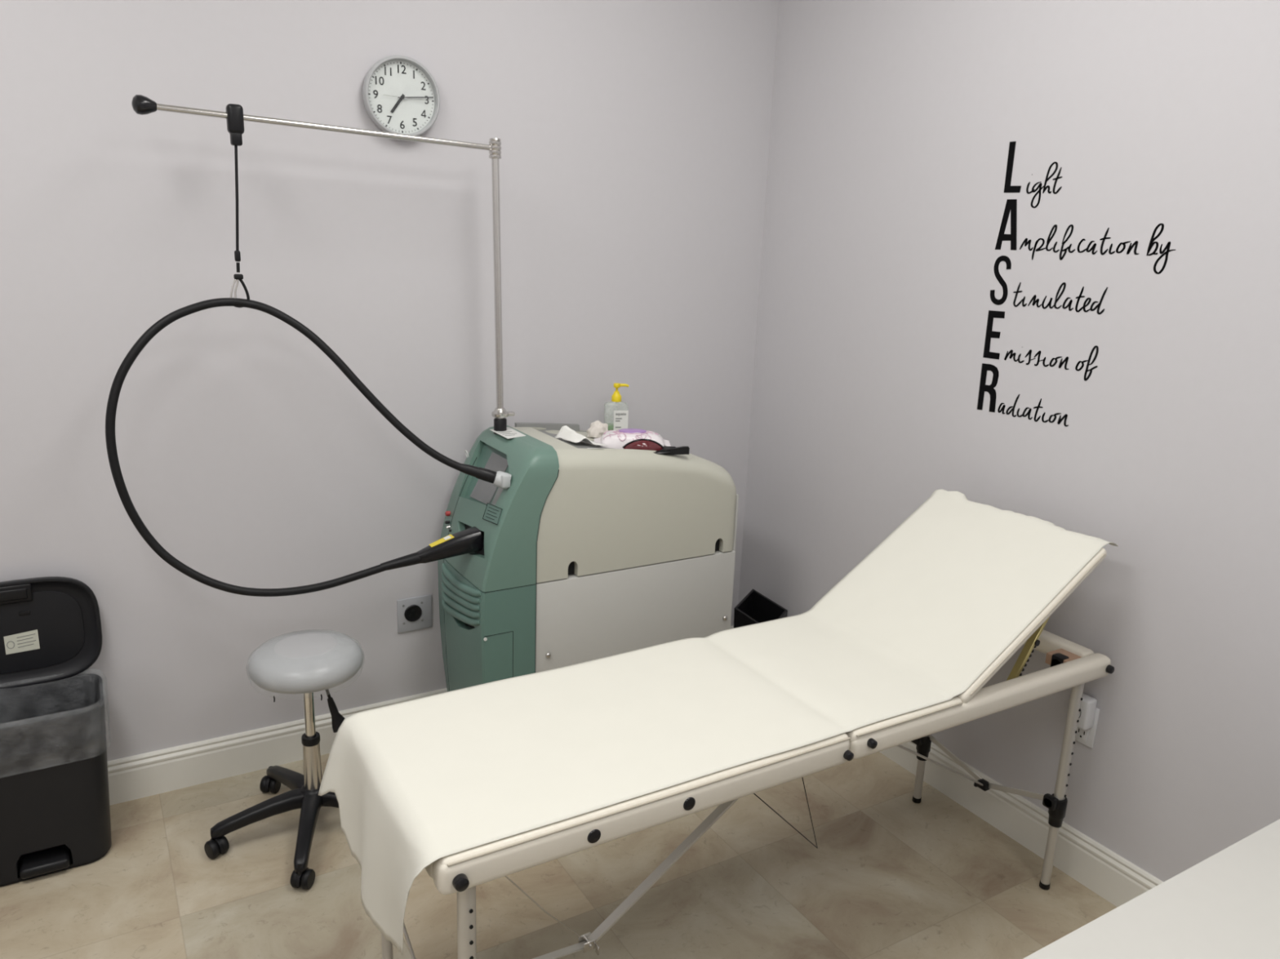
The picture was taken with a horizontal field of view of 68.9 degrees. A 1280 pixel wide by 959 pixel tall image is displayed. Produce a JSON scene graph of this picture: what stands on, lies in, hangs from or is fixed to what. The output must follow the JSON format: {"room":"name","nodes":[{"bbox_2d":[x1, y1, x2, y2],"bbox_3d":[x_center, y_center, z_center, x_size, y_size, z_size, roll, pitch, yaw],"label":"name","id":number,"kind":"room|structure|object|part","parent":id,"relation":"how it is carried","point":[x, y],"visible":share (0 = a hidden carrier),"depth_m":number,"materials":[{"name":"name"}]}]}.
{"room":"examination room","nodes":[
{"label":"examination room","id":0,"kind":"room"},
{"bbox_2d":[0,0,778,761],"bbox_3d":[-1.163,-0.556,2.622,3.900,3.000,0.100,-6,17,-30],"label":"wall","id":1,"kind":"structure","parent":0,"point":[633,135],"depth_m":2.76,"materials":[{"name":"paint"}]},
{"bbox_2d":[362,55,439,136],"bbox_3d":[-0.685,-1.097,2.682,0.221,0.221,0.038,-6,17,-30],"label":"wall clock","id":2,"kind":"object","parent":1,"relation":"attached to","point":[400,95],"visible":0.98,"depth_m":2.68,"materials":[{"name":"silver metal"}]},
{"bbox_2d":[396,595,431,633],"bbox_3d":[-0.745,0.446,3.092,0.116,0.116,0.012,-6,17,-30],"label":"power outlet","id":3,"kind":"object","parent":1,"relation":"attached to","point":[413,613],"visible":1,"depth_m":3.09,"materials":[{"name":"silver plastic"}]},
{"bbox_2d":[404,604,422,622],"bbox_3d":[-0.749,0.442,3.084,0.058,0.058,0.006,-6,17,-30],"label":"socket","id":4,"kind":"object","parent":3,"relation":"attached to","point":[412,613],"depth_m":3.08,"materials":[{"name":"black plastic"}]},
{"bbox_2d":[107,626,733,805],"bbox_3d":[-1.187,0.845,2.928,3.700,0.135,0.014,-6,17,-30],"label":"baseboard","id":5,"kind":"structure","parent":1,"relation":"attached to","point":[135,777],"depth_m":2.86,"materials":[{"name":"paint"}]},
{"bbox_2d":[0,751,1116,958],"bbox_3d":[-0.172,1.419,1.308,3.900,0.100,4.200,-6,17,-30],"label":"floor","id":6,"kind":"structure","parent":0,"point":[890,875],"depth_m":2.44,"materials":[{"name":"tile"}]},
{"bbox_2d":[0,576,111,887],"bbox_3d":[-1.589,0.647,2.434,0.366,0.732,0.281,-6,17,-30],"label":"pedal bin","id":7,"kind":"object","parent":6,"relation":"on","point":[55,808],"visible":1,"depth_m":2.45,"materials":[{"name":"grey plastic"}]},
{"bbox_2d":[6,633,35,648],"bbox_3d":[-1.644,0.430,2.482,0.066,0.032,0.003,-6,17,-30],"label":"print","id":8,"kind":"object","parent":7,"relation":"attached to","point":[14,641],"depth_m":2.48},
{"bbox_3d":[-1.643,0.408,2.481,0.286,0.216,0.013,-6,17,-30],"label":"lid liner panel","id":9,"kind":"part","parent":7,"relation":"part of","materials":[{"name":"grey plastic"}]},
{"bbox_3d":[-1.643,0.408,2.481,0.366,0.296,0.036,-6,17,-30],"label":"lid","id":10,"kind":"part","parent":7,"relation":"part of","materials":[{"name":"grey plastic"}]},
{"bbox_2d":[204,631,363,889],"bbox_3d":[-0.933,0.721,2.583,0.533,0.565,0.544,-6,17,-30],"label":"stool","id":11,"kind":"object","parent":6,"relation":"on","point":[306,663],"visible":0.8,"depth_m":2.52,"materials":[{"name":"silver metal"}]},
{"bbox_3d":[-1.044,0.920,2.567,0.253,0.078,0.052,-6,17,-30],"label":"leg","id":12,"kind":"part","parent":11,"relation":"part of","materials":[{"name":"black plastic"}]},
{"bbox_3d":[-1.026,0.878,2.734,0.252,0.078,0.052,15,19,41],"label":"leg","id":13,"kind":"part","parent":11,"relation":"part of","materials":[{"name":"black plastic"}]},
{"bbox_3d":[-0.904,0.485,2.532,0.296,0.081,0.296,-6,17,-30],"label":"seat","id":14,"kind":"part","parent":11,"relation":"part of","materials":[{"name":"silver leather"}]},
{"bbox_3d":[-0.894,0.942,2.502,0.052,0.078,0.252,-1,15,-11],"label":"leg","id":15,"kind":"part","parent":11,"relation":"part of","materials":[{"name":"black plastic"}]},
{"bbox_3d":[-0.867,0.572,2.558,0.047,0.093,0.009,1,14,-6],"label":"height lever","id":16,"kind":"part","parent":11,"relation":"part of","materials":[{"name":"black plastic"}]},
{"bbox_3d":[-0.778,0.916,2.623,0.252,0.078,0.052,4,14,6],"label":"leg","id":17,"kind":"part","parent":11,"relation":"part of","materials":[{"name":"black plastic"}]},
{"bbox_2d":[131,94,738,692],"bbox_3d":[-0.485,-0.028,2.791,1.654,1.945,0.460,-6,17,-30],"label":"machine","id":18,"kind":"object","parent":6,"relation":"on","point":[597,552],"visible":0.77,"depth_m":2.82,"materials":[{"name":"beige plastic"}]},
{"bbox_3d":[-1.177,-0.889,2.217,0.052,0.045,0.045,-6,17,-30],"label":"knob","id":19,"kind":"part","parent":18,"relation":"part of","materials":[{"name":"black plastic"}]},
{"bbox_2d":[226,103,249,307],"bbox_3d":[-1.025,-0.689,2.370,0.060,0.497,0.034,-6,17,-30],"label":"strap","id":20,"kind":"object","parent":18,"relation":"hanging from","point":[235,120],"visible":1,"depth_m":2.33,"materials":[{"name":"black plastic"}]},
{"bbox_3d":[-1.021,-0.707,2.364,0.007,0.268,0.022,13,18,37],"label":"cord","id":21,"kind":"part","parent":20,"relation":"part of","materials":[{"name":"fabric"}]},
{"bbox_2d":[105,297,511,596],"bbox_3d":[-0.854,-0.083,2.520,1.010,0.788,0.143,-3,15,-19],"label":"hose","id":22,"kind":"object","parent":20,"relation":"hanging from","point":[469,540],"visible":1,"depth_m":2.49,"materials":[{"name":"black rubber"}]},
{"bbox_2d":[443,535,451,539],"bbox_3d":[-0.556,0.168,2.692,0.018,0.006,0.022,-6,17,-30],"label":"print","id":23,"kind":"object","parent":22,"relation":"on","point":[449,537],"depth_m":2.69},
{"bbox_3d":[-0.795,-0.920,2.451,0.890,0.042,0.016,-7,17,-31],"label":"arm","id":24,"kind":"part","parent":18,"relation":"part of","materials":[{"name":"metal"}]},
{"bbox_2d":[440,425,559,591],"bbox_3d":[-0.453,0.065,2.840,0.240,0.396,0.454,-6,17,-30],"label":"control panel","id":25,"kind":"object","parent":18,"relation":"attached to","point":[518,524],"depth_m":2.70,"materials":[{"name":"green plastic"}]},
{"bbox_2d":[493,417,506,434],"bbox_3d":[-0.434,-0.161,2.899,0.040,0.060,0.040,-6,17,-30],"label":"socket","id":26,"kind":"object","parent":18,"relation":"attached to","point":[500,424],"depth_m":2.88,"materials":[{"name":"black plastic"}]},
{"bbox_2d":[515,422,613,448],"bbox_3d":[-0.120,-0.123,3.017,0.447,0.081,0.389,-6,17,-30],"label":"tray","id":27,"kind":"object","parent":18,"relation":"on","point":[547,432],"depth_m":3.00,"materials":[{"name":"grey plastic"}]},
{"bbox_2d":[554,425,607,446],"bbox_3d":[-0.185,-0.137,2.920,0.121,0.050,0.130,-6,17,-30],"label":"tissue","id":28,"kind":"object","parent":18,"relation":"on","point":[565,433],"visible":1,"depth_m":2.91,"materials":[{"name":"white paper"}]},
{"bbox_2d":[586,420,608,438],"bbox_3d":[-0.139,-0.169,3.080,0.077,0.051,0.063,0,14,-7],"label":"ball","id":29,"kind":"object","parent":18,"relation":"on","point":[597,428],"visible":0.84,"depth_m":3.06,"materials":[{"name":"white fabric"}]},
{"bbox_2d":[607,382,629,431],"bbox_3d":[-0.080,-0.239,3.176,0.082,0.177,0.044,-1,15,-13],"label":"soap bottle","id":30,"kind":"object","parent":18,"relation":"on","point":[620,417],"visible":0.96,"depth_m":3.16,"materials":[{"name":"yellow plastic"}]},
{"bbox_2d":[615,413,626,427],"bbox_3d":[-0.065,-0.201,3.167,0.037,0.052,0.001,-1,15,-14],"label":"print","id":31,"kind":"object","parent":30,"relation":"on","point":[620,418],"depth_m":3.17},
{"bbox_2d":[594,428,671,448],"bbox_3d":[-0.024,-0.132,2.985,0.244,0.051,0.115,1,14,-3],"label":"pack","id":32,"kind":"object","parent":18,"relation":"on","point":[615,439],"visible":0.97,"depth_m":2.94},
{"bbox_2d":[603,429,658,440],"bbox_3d":[-0.028,-0.142,2.982,0.178,0.025,0.109,1,14,-4],"label":"print","id":33,"kind":"object","parent":32,"relation":"on","point":[620,434],"depth_m":2.95},
{"bbox_3d":[-0.122,0.504,3.167,0.734,0.585,0.448,-6,17,-30],"label":"panel","id":34,"kind":"part","parent":18,"relation":"part of","materials":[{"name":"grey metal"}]},
{"bbox_2d":[622,438,689,454],"bbox_3d":[0.051,-0.100,2.895,0.208,0.047,0.051,1,14,-4],"label":"goggles","id":35,"kind":"object","parent":18,"relation":"on","point":[638,444],"visible":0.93,"depth_m":2.90,"materials":[{"name":"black plastic"}]},
{"bbox_3d":[0.201,0.369,3.329,0.010,0.760,0.418,-6,17,-30],"label":"panel","id":36,"kind":"part","parent":18,"relation":"part of","materials":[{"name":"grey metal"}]},
{"bbox_2d":[381,547,1114,958],"bbox_3d":[0.302,0.655,2.195,1.777,0.976,0.565,-6,17,-30],"label":"table","id":37,"kind":"object","parent":6,"relation":"on","point":[1073,664],"visible":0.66,"depth_m":1.97,"materials":[{"name":"white metal"}]},
{"bbox_3d":[-0.437,0.584,1.727,0.050,0.055,0.454,-6,17,-30],"label":"rail","id":38,"kind":"part","parent":37,"relation":"part of","materials":[{"name":"beige metal"}]},
{"bbox_3d":[-0.287,0.647,1.497,0.026,0.026,0.016,-6,17,-30],"label":"knob","id":39,"kind":"part","parent":37,"relation":"part of","materials":[{"name":"black plastic"}]},
{"bbox_3d":[-0.295,0.850,1.595,0.032,0.400,0.026,-6,17,-30],"label":"leg","id":40,"kind":"part","parent":37,"relation":"part of","materials":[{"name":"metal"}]},
{"bbox_3d":[-0.079,0.622,1.625,0.026,0.026,0.004,-6,17,-30],"label":"knob","id":41,"kind":"part","parent":37,"relation":"part of","materials":[{"name":"black plastic"}]},
{"bbox_2d":[432,733,848,865],"bbox_3d":[-0.078,0.525,1.933,0.878,0.040,0.540,-6,17,-30],"label":"cushion","id":42,"kind":"object","parent":37,"relation":"on","point":[556,839],"depth_m":1.68,"materials":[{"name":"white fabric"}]},
{"bbox_3d":[0.048,0.598,1.729,0.882,0.063,0.050,-6,17,-30],"label":"rail","id":43,"kind":"part","parent":37,"relation":"part of","materials":[{"name":"beige plastic"}]},
{"bbox_3d":[0.091,0.600,1.725,0.026,0.026,0.004,-6,17,-30],"label":"knob","id":44,"kind":"part","parent":37,"relation":"part of","materials":[{"name":"black plastic"}]},
{"bbox_2d":[318,488,1117,955],"bbox_3d":[0.253,0.452,2.123,1.808,0.596,0.537,-6,17,-30],"label":"paper sheet","id":45,"kind":"object","parent":37,"relation":"on","point":[415,784],"visible":1,"depth_m":2.01,"materials":[{"name":"white paper"}]},
{"bbox_3d":[0.429,0.568,1.919,0.020,0.020,0.014,-6,17,-30],"label":"knob","id":46,"kind":"part","parent":37,"relation":"part of","materials":[{"name":"black plastic"}]},
{"bbox_3d":[0.486,0.552,1.949,0.020,0.020,0.014,-6,17,-30],"label":"knob","id":47,"kind":"part","parent":37,"relation":"part of","materials":[{"name":"black plastic"}]},
{"bbox_2d":[845,696,962,742],"bbox_3d":[0.449,0.466,2.242,0.337,0.040,0.540,-6,17,-30],"label":"cushion","id":48,"kind":"object","parent":37,"relation":"on","point":[907,726],"depth_m":2.02,"materials":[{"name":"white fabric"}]},
{"bbox_3d":[0.813,0.516,2.179,0.889,0.056,0.050,-6,17,-30],"label":"rail","id":49,"kind":"part","parent":37,"relation":"part of","materials":[{"name":"beige plastic"}]},
{"bbox_3d":[0.794,0.278,2.403,0.467,0.312,0.538,-6,17,-30],"label":"backrest","id":50,"kind":"part","parent":37,"relation":"part of","materials":[{"name":"white leather"}]},
{"bbox_3d":[1.045,0.417,2.597,0.050,0.051,0.454,-6,17,-30],"label":"rail","id":51,"kind":"part","parent":37,"relation":"part of","materials":[{"name":"beige plastic"}]},
{"bbox_3d":[1.111,0.688,2.422,0.032,0.390,0.026,-6,17,-30],"label":"leg","id":52,"kind":"part","parent":37,"relation":"part of","materials":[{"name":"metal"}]},
{"bbox_3d":[1.192,0.482,2.367,0.021,0.021,0.014,-6,17,-30],"label":"knob","id":53,"kind":"part","parent":37,"relation":"part of","materials":[{"name":"black plastic"}]},
{"bbox_2d":[733,589,787,628],"bbox_3d":[0.442,0.649,3.502,0.175,0.350,0.378,-5,16,-26],"label":"box","id":54,"kind":"object","parent":6,"relation":"on","point":[755,607],"visible":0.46,"depth_m":3.55,"materials":[{"name":"black plastic"}]},
{"bbox_2d":[1022,819,1279,958],"bbox_3d":[0.884,1.042,1.224,1.898,0.750,0.600,-6,17,-30],"label":"countertop","id":55,"kind":"structure","parent":6,"relation":"on","point":[1226,905],"depth_m":1.33,"materials":[{"name":"white laminate"}]},
{"bbox_2d":[737,0,1279,882],"bbox_3d":[1.517,-0.264,1.883,0.100,3.000,4.000,-6,17,-30],"label":"wall","id":56,"kind":"structure","parent":0,"point":[894,123],"depth_m":2.45,"materials":[{"name":"paint"}]},
{"bbox_2d":[879,741,1163,907],"bbox_3d":[1.415,1.128,2.208,0.014,0.135,4.000,-6,17,-30],"label":"baseboard","id":57,"kind":"structure","parent":56,"relation":"attached to","point":[1110,876],"depth_m":2.67,"materials":[{"name":"paint"}]},
{"bbox_2d":[977,141,1175,426],"bbox_3d":[1.118,-0.502,2.417,0.001,0.735,0.509,-6,17,-30],"label":"wall lettering","id":58,"kind":"object","parent":56,"relation":"attached to","point":[1011,204],"depth_m":2.53,"materials":[{"name":"black paint"}]},
{"bbox_2d":[1075,707,1099,748],"bbox_3d":[1.191,0.655,2.505,0.009,0.115,0.070,-6,17,-30],"label":"wall outlet","id":59,"kind":"object","parent":56,"relation":"attached to","point":[1086,737],"visible":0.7,"depth_m":2.49,"materials":[{"name":"white plastic"}]},
{"bbox_2d":[1075,727,1088,742],"bbox_3d":[1.188,0.681,2.510,0.004,0.038,0.034,-6,17,-30],"label":"socket","id":60,"kind":"object","parent":59,"relation":"attached to","point":[1082,735],"depth_m":2.51,"materials":[{"name":"white plastic"}]},
{"bbox_2d":[1077,693,1097,730],"bbox_3d":[1.175,0.616,2.481,0.040,0.085,0.052,-6,17,-30],"label":"plug adapter","id":61,"kind":"object","parent":59,"relation":"attached to","point":[1088,704],"visible":0.52,"depth_m":2.46,"materials":[{"name":"white plastic"}]}
]}

